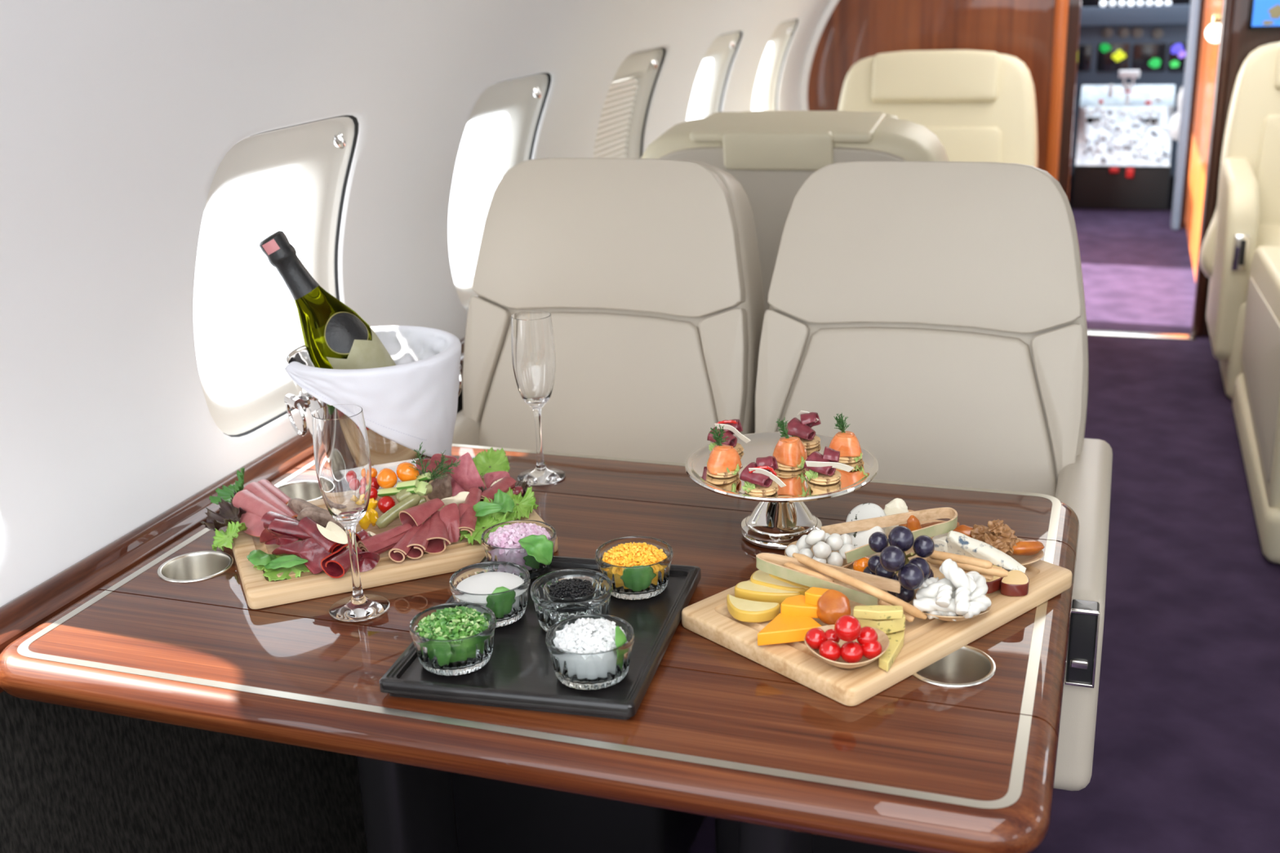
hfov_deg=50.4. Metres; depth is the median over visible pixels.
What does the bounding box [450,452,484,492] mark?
sausage slice
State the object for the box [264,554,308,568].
arugula leaf
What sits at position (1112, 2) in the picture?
light
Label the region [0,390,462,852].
wall
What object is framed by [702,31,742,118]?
window
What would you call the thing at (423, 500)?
spear
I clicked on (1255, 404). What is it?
armchair
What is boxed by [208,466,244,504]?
lettuce leaf
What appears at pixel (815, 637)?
cherry tomato
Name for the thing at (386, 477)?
cherry tomato
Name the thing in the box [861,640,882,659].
cherry tomato
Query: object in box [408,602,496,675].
ramekin
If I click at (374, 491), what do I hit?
cherry tomato
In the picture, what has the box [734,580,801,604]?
cheese slice
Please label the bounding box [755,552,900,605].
tongs
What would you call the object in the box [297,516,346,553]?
beef slice
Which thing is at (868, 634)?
cherry tomato
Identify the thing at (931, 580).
cheese
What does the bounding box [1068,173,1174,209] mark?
step
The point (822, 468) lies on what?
canape
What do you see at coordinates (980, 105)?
armchair
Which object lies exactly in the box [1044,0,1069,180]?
trim
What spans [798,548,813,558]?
mozzarella ball
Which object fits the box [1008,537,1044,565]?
bowl
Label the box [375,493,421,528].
spear
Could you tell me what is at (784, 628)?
cheese piece
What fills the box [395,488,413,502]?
spear
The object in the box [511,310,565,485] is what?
champagne flute
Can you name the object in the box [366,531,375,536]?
cheese shaving
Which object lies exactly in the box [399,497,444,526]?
roll
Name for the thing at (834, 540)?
mozzarella ball
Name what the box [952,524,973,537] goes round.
apricot
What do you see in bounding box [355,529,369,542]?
beef slice
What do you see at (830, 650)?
cherry tomato
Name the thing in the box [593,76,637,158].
pleated shade
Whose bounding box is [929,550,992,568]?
breadstick
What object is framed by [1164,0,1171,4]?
light
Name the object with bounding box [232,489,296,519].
ham slice
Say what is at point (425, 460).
sausage slice
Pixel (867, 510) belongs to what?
cheese round
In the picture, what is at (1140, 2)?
light
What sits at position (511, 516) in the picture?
lettuce leaf
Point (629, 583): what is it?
ramekin
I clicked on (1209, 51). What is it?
wall
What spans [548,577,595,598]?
caviar
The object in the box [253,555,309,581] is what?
lettuce leaf
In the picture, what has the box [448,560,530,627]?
ramekin
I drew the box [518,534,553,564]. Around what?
arugula leaf
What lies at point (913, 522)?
apricot
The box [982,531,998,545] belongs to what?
walnut half
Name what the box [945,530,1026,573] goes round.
cheese
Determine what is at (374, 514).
pepper piece
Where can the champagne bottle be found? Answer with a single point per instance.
(335, 336)
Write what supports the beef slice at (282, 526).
on the beef slice at (266, 537)
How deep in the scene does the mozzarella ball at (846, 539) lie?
1.49 m
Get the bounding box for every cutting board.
[226,475,558,608]
[681,532,1072,706]
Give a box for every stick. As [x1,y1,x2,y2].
[377,487,417,497]
[395,480,419,489]
[413,480,428,496]
[415,471,432,481]
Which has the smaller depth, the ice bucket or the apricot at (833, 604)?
the apricot at (833, 604)
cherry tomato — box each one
[369,486,377,500]
[371,467,377,477]
[371,476,379,489]
[376,467,397,488]
[377,495,395,513]
[395,462,419,481]
[804,627,826,649]
[818,640,840,661]
[824,628,839,643]
[834,614,861,641]
[840,640,863,663]
[856,626,878,645]
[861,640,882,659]
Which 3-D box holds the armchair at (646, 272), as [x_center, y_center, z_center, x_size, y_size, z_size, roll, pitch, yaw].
[-0.114,0.134,2.198,0.535,1.063,0.757,4,20,19]
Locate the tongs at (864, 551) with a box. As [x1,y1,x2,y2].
[821,506,957,563]
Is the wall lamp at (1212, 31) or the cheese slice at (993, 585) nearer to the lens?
the cheese slice at (993, 585)
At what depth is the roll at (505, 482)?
1.68 m
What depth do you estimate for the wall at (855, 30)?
4.93 m
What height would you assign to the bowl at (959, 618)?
0.018 m
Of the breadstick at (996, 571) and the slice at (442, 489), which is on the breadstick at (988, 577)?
the breadstick at (996, 571)
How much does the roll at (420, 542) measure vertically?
0.025 m
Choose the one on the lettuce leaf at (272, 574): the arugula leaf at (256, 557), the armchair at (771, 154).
the arugula leaf at (256, 557)
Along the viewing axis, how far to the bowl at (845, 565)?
1.51 m
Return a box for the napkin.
[284,325,461,457]
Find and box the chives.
[415,605,489,639]
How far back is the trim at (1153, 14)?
7.65 m
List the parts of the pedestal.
thrust lever, switch panel, knob, thrust lever, thrust lever, thrust lever, thrust lever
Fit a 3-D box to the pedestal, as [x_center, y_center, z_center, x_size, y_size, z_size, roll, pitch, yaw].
[2.708,-1.621,7.598,0.501,0.715,0.667,4,20,19]
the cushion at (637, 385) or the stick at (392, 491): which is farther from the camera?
the cushion at (637, 385)
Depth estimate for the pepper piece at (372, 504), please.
1.66 m
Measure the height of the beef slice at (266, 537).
0.027 m
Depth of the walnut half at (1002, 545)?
1.47 m
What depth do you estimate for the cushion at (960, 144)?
4.44 m
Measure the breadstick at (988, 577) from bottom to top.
0.014 m
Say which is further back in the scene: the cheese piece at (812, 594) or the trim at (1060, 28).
the trim at (1060, 28)
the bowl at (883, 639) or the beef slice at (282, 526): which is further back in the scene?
the beef slice at (282, 526)
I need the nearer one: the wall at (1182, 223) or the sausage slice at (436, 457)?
the sausage slice at (436, 457)
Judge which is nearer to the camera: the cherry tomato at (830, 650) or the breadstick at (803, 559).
the cherry tomato at (830, 650)
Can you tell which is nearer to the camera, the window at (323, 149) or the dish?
the dish
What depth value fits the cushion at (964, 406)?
2.08 m
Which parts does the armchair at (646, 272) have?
armrest, backrest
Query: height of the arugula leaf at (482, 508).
0.032 m
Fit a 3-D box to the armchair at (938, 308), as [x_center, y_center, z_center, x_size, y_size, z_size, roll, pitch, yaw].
[0.398,0.175,2.020,0.557,1.063,0.765,4,20,19]
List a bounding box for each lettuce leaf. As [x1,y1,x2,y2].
[200,490,246,530]
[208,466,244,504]
[211,520,248,551]
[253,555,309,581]
[459,511,509,545]
[472,447,510,476]
[478,486,492,492]
[483,496,517,521]
[496,480,527,497]
[506,486,538,519]
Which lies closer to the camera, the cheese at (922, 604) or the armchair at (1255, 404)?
the cheese at (922, 604)
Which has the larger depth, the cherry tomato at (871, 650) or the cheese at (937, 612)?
the cheese at (937, 612)
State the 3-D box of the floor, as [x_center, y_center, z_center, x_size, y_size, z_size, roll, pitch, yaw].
[1.317,0.144,3.664,2.400,0.001,8.500,4,20,19]
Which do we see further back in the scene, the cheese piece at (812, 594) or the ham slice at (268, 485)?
the ham slice at (268, 485)
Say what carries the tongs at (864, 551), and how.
on the cheese round at (860, 539)
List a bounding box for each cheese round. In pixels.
[845,502,886,531]
[846,519,885,558]
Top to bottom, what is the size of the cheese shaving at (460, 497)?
0.014 m
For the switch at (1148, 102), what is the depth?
7.53 m
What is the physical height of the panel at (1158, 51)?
0.457 m
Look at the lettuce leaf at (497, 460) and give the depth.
1.82 m
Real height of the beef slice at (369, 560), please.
0.025 m
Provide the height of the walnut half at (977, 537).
0.017 m
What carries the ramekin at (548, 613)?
on the serving tray
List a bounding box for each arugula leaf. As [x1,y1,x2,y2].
[246,549,276,565]
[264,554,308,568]
[435,636,445,639]
[472,501,503,516]
[492,586,510,593]
[493,488,514,512]
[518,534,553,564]
[614,626,626,648]
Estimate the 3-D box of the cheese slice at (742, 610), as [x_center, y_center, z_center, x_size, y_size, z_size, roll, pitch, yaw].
[0.112,0.189,1.397,0.060,0.012,0.033,7,21,25]
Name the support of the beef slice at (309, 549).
on the lettuce leaf at (272, 574)
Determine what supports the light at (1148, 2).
attached to the panel at (1085, 3)
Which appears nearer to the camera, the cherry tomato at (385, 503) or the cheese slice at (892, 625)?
the cheese slice at (892, 625)
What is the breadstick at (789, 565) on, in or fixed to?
on the tongs at (773, 564)
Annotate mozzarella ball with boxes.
[785,544,799,557]
[795,534,813,551]
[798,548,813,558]
[804,528,825,545]
[812,541,831,559]
[812,555,826,563]
[822,533,830,542]
[826,533,843,551]
[826,551,843,566]
[838,543,855,559]
[840,533,852,545]
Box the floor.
[687,208,1279,852]
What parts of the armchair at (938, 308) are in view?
backrest, lever, control panel, armrest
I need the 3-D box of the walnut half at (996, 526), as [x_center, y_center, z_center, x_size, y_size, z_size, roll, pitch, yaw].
[0.389,0.111,1.483,0.019,0.018,0.021,4,20,19]
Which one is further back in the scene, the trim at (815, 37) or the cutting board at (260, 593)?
the trim at (815, 37)
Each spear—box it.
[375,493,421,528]
[394,496,426,520]
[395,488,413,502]
[424,483,431,495]
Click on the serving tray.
(519, 673)
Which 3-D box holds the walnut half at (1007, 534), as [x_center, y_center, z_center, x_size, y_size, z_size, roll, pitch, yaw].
[0.398,0.119,1.484,0.028,0.026,0.021,15,25,41]
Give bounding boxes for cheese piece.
[757,613,821,645]
[780,595,818,618]
[804,586,828,605]
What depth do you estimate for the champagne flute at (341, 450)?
1.43 m
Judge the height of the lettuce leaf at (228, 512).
0.045 m
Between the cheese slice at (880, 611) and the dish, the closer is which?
the cheese slice at (880, 611)
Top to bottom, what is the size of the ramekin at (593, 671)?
0.043 m
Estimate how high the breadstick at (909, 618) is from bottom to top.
0.018 m
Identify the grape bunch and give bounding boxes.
[862,525,934,602]
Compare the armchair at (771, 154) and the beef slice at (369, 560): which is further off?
the armchair at (771, 154)
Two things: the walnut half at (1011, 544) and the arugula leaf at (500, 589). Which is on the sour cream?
the arugula leaf at (500, 589)
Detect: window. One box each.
[198,115,358,436]
[454,72,551,309]
[593,47,666,158]
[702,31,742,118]
[762,18,798,111]
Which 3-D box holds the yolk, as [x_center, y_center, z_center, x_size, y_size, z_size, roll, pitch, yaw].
[-0.006,0.148,1.486,0.071,0.038,0.070,15,25,41]
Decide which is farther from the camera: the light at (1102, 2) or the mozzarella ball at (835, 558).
the light at (1102, 2)
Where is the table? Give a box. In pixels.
[0,443,1079,852]
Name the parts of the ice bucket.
handle mount, ring handle, ring handle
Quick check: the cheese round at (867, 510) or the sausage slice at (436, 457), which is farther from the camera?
the sausage slice at (436, 457)
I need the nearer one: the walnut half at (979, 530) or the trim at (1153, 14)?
the walnut half at (979, 530)
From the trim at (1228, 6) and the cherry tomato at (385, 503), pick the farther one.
the trim at (1228, 6)
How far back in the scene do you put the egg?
1.29 m
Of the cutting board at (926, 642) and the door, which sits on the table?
the cutting board at (926, 642)
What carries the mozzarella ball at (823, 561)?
in the bowl at (845, 565)
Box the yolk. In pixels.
[601,542,666,566]
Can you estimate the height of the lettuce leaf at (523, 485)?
0.031 m
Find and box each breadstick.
[783,562,834,582]
[791,552,927,619]
[878,600,914,622]
[920,521,959,528]
[926,556,1008,577]
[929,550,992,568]
[964,570,993,580]
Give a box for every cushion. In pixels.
[478,311,718,463]
[778,326,1057,497]
[925,126,1001,162]
[1255,114,1279,223]
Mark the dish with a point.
(595, 584)
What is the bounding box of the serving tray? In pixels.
[378,555,701,719]
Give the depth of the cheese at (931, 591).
1.36 m
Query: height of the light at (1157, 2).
0.036 m
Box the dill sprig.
[408,441,460,483]
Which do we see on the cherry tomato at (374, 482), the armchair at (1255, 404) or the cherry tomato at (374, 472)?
the cherry tomato at (374, 472)
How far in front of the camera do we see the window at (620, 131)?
3.41 m
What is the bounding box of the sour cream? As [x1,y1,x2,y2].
[456,572,524,594]
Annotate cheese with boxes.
[912,596,955,613]
[915,577,955,599]
[918,577,939,589]
[925,610,958,621]
[932,533,948,552]
[935,584,952,608]
[939,559,976,592]
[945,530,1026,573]
[951,573,987,601]
[954,586,971,615]
[963,595,991,618]
[966,571,980,580]
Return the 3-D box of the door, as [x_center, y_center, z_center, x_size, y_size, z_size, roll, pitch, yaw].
[2.424,-1.861,6.724,0.600,1.750,0.140,4,20,19]
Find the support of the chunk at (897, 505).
on the cutting board at (926, 642)
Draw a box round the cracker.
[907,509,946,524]
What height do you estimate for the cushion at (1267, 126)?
0.514 m
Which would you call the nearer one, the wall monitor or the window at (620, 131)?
the window at (620, 131)
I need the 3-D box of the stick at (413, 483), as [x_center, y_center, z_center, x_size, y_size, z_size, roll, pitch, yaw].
[-0.284,0.071,1.663,0.026,0.013,0.017,1,19,10]
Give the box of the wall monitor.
[1247,0,1279,30]
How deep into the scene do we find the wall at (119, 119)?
1.73 m
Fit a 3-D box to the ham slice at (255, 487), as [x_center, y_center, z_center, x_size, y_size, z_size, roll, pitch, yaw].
[-0.452,0.094,1.672,0.027,0.020,0.125,-16,23,-35]
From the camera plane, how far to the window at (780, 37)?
4.82 m
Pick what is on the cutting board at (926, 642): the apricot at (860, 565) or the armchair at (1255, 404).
the apricot at (860, 565)
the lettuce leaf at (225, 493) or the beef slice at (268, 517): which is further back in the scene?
the lettuce leaf at (225, 493)
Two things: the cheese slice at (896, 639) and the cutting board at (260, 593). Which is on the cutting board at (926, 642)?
the cheese slice at (896, 639)
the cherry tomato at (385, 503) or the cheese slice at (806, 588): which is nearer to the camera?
the cheese slice at (806, 588)
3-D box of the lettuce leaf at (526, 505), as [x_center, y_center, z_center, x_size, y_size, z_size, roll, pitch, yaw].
[-0.152,0.095,1.685,0.052,0.039,0.044,-2,19,0]
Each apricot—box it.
[816,589,850,625]
[853,556,869,572]
[906,515,921,531]
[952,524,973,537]
[1007,539,1044,555]
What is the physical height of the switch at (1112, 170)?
0.028 m
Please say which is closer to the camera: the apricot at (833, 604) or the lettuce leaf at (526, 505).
the apricot at (833, 604)
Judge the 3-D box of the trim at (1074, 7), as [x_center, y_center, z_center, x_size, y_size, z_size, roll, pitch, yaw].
[1.555,-1.215,4.917,0.038,1.750,0.095,4,20,19]
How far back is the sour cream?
1.44 m
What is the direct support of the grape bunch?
on the cutting board at (926, 642)
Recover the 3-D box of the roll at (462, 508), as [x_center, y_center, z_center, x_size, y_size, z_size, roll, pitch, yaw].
[-0.214,0.108,1.631,0.020,0.027,0.031,-1,19,4]
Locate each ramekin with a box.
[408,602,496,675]
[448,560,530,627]
[480,520,556,578]
[529,568,613,631]
[545,613,634,689]
[595,536,673,599]
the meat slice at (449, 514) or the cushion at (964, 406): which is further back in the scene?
the cushion at (964, 406)
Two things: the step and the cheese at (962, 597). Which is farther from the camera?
the step
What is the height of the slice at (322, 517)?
0.031 m
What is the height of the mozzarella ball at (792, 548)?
0.018 m
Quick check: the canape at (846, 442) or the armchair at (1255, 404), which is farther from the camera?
the armchair at (1255, 404)
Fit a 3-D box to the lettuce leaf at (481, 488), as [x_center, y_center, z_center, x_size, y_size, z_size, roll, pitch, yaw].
[-0.192,0.100,1.670,0.056,0.041,0.053,4,20,19]
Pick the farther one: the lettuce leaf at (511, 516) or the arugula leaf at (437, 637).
the lettuce leaf at (511, 516)
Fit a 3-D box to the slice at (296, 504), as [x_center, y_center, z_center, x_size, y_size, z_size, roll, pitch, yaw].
[-0.402,0.105,1.634,0.087,0.033,0.025,14,25,40]
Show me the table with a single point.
(958, 754)
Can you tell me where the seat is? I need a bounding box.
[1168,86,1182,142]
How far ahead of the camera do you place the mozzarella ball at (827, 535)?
1.50 m
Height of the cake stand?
0.093 m
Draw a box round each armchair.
[451,157,764,852]
[640,110,948,312]
[715,160,1112,852]
[838,49,1037,167]
[1199,41,1279,399]
[1231,245,1279,564]
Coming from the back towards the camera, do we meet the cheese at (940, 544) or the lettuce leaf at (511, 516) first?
the lettuce leaf at (511, 516)
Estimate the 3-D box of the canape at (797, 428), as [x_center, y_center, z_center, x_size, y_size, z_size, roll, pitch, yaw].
[0.202,0.002,1.681,0.042,0.041,0.042,4,20,19]
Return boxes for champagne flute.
[311,404,390,622]
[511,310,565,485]
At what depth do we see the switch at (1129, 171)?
7.34 m
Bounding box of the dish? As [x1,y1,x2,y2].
[542,574,599,603]
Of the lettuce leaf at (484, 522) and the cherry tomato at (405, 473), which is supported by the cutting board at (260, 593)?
the lettuce leaf at (484, 522)
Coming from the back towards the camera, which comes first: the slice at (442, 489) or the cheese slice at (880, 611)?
the slice at (442, 489)
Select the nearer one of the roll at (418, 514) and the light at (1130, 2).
the roll at (418, 514)
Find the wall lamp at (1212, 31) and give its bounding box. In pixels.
[1204,13,1221,43]
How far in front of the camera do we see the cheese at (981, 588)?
1.37 m
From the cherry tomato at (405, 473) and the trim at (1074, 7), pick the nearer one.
the cherry tomato at (405, 473)
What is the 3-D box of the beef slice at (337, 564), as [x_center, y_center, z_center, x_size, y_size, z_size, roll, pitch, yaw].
[-0.335,0.152,1.533,0.032,0.026,0.042,7,21,25]
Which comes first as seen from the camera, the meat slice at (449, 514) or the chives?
the chives
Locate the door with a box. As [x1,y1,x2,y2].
[1170,0,1199,229]
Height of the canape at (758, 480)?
0.039 m
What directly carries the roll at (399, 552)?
on the cutting board at (260, 593)
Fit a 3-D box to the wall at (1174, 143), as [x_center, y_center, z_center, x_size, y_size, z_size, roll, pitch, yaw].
[3.090,-2.110,8.474,2.700,1.050,0.050,4,20,19]
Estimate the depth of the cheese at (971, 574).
1.38 m
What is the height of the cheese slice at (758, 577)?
0.012 m
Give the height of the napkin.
0.164 m
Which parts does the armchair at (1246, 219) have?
armrest, backrest, belt plate, seat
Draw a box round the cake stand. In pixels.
[684,431,879,549]
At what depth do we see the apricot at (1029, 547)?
1.48 m
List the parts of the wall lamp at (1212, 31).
lamp shade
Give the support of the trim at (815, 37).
attached to the wall at (855, 30)
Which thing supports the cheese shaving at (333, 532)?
on the beef slice at (307, 524)
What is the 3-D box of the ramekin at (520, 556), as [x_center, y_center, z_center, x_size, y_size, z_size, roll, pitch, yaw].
[-0.137,0.142,1.546,0.086,0.043,0.086,4,20,19]
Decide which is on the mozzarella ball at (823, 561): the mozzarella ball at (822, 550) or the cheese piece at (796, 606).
the mozzarella ball at (822, 550)
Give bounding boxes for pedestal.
[1071,70,1175,210]
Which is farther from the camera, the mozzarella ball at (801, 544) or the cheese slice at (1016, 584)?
the mozzarella ball at (801, 544)
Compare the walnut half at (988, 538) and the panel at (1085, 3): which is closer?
the walnut half at (988, 538)
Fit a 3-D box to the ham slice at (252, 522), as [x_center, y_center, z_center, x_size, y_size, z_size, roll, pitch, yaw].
[-0.472,0.117,1.658,0.026,0.020,0.072,-17,23,-36]
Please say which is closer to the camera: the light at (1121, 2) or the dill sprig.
the dill sprig
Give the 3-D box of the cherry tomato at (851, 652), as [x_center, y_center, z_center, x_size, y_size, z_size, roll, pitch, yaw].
[0.200,0.213,1.281,0.022,0.021,0.022,4,20,19]
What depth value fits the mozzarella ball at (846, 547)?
1.48 m
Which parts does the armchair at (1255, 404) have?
armrest, panel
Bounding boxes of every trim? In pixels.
[0,337,465,693]
[800,0,839,111]
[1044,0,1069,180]
[1057,0,1081,199]
[1080,4,1190,26]
[1087,329,1195,340]
[1191,0,1235,336]
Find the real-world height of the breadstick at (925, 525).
0.009 m
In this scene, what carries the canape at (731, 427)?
on the cake stand
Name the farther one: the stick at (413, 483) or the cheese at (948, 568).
the stick at (413, 483)
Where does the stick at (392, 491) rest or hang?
on the dish
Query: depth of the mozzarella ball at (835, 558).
1.47 m
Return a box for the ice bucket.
[284,344,462,489]
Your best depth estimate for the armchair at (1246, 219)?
4.43 m
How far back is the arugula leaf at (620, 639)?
1.28 m
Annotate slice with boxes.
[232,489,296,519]
[240,511,264,537]
[243,481,297,517]
[257,479,291,504]
[259,528,298,545]
[260,511,299,529]
[267,518,311,540]
[271,537,330,573]
[288,497,328,518]
[296,506,345,530]
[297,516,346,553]
[320,543,362,577]
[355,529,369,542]
[357,551,380,572]
[415,458,431,471]
[426,472,452,499]
[428,453,457,475]
[439,502,459,545]
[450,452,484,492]
[450,477,466,496]
[484,471,510,488]
[511,485,523,495]
[726,594,780,622]
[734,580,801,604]
[750,569,806,595]
[768,573,810,591]
[853,604,903,619]
[856,613,905,633]
[878,630,904,671]
[986,564,1003,594]
[1000,569,1029,596]
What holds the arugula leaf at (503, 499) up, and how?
on the lettuce leaf at (484, 522)
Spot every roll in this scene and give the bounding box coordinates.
[357,523,412,547]
[359,533,405,554]
[388,524,422,562]
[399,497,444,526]
[406,516,430,559]
[424,511,450,553]
[457,487,481,537]
[457,503,469,518]
[480,476,515,502]
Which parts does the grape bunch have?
stem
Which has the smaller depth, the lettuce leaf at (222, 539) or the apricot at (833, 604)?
the apricot at (833, 604)
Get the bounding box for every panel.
[1075,24,1188,100]
[1080,0,1191,7]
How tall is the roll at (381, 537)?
0.020 m
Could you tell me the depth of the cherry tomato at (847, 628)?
1.26 m
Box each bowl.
[784,540,856,568]
[804,624,889,668]
[909,587,991,621]
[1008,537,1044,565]
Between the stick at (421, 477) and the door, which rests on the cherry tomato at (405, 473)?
the stick at (421, 477)
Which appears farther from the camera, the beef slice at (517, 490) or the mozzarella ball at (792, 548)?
the beef slice at (517, 490)
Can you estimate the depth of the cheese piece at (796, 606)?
1.36 m
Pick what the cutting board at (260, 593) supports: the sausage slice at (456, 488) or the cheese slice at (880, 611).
the sausage slice at (456, 488)
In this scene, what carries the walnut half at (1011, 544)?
on the apricot at (1029, 547)
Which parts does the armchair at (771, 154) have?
panel, backrest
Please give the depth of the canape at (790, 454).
1.60 m
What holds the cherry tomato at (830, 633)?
in the bowl at (883, 639)
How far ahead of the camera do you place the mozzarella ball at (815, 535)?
1.47 m
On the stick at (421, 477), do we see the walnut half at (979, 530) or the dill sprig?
the dill sprig
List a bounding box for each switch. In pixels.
[1109,167,1119,173]
[1125,168,1133,177]
[1145,100,1151,104]
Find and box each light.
[1099,0,1106,6]
[1109,0,1115,6]
[1118,0,1124,6]
[1127,0,1133,5]
[1137,0,1143,5]
[1146,0,1152,5]
[1155,0,1162,5]
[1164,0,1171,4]
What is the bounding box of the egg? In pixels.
[553,617,625,653]
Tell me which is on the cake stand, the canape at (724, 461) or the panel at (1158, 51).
the canape at (724, 461)
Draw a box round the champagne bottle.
[258,230,395,369]
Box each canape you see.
[706,418,750,453]
[706,424,742,478]
[739,455,786,496]
[772,417,807,471]
[785,410,821,448]
[804,446,853,484]
[828,413,862,463]
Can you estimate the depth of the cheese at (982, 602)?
1.34 m
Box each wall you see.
[0,0,831,607]
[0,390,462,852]
[807,0,1279,336]
[1070,99,1177,173]
[1178,0,1204,228]
[1184,0,1222,283]
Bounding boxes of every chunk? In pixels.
[883,497,908,515]
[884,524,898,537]
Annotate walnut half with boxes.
[970,524,989,538]
[974,534,984,542]
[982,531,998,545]
[987,519,1004,536]
[989,537,1009,553]
[996,524,1017,544]
[1005,538,1019,555]
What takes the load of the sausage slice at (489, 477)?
on the cutting board at (260, 593)
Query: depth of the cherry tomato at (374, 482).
1.69 m
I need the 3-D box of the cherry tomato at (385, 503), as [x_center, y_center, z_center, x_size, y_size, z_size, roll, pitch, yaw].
[-0.310,0.096,1.665,0.022,0.022,0.022,4,20,19]
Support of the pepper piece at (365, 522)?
on the cutting board at (260, 593)
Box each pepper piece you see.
[359,511,370,529]
[366,497,377,511]
[368,508,378,526]
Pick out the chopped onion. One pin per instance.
(508, 536)
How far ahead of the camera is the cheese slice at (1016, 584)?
1.42 m
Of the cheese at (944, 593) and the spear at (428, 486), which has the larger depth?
the spear at (428, 486)
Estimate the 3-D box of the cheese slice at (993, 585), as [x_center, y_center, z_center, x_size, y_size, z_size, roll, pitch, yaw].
[0.376,0.162,1.449,0.023,0.014,0.054,4,20,19]
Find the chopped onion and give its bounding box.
[487,522,551,548]
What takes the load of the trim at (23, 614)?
attached to the wall at (73, 780)
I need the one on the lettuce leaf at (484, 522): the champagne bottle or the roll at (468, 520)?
the roll at (468, 520)
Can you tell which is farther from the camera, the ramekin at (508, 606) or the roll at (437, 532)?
the roll at (437, 532)
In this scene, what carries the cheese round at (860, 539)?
on the cutting board at (926, 642)
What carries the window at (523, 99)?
in the wall at (119, 119)
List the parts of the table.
leg, leg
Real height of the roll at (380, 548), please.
0.019 m
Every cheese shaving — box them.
[316,521,347,544]
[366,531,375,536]
[440,491,469,505]

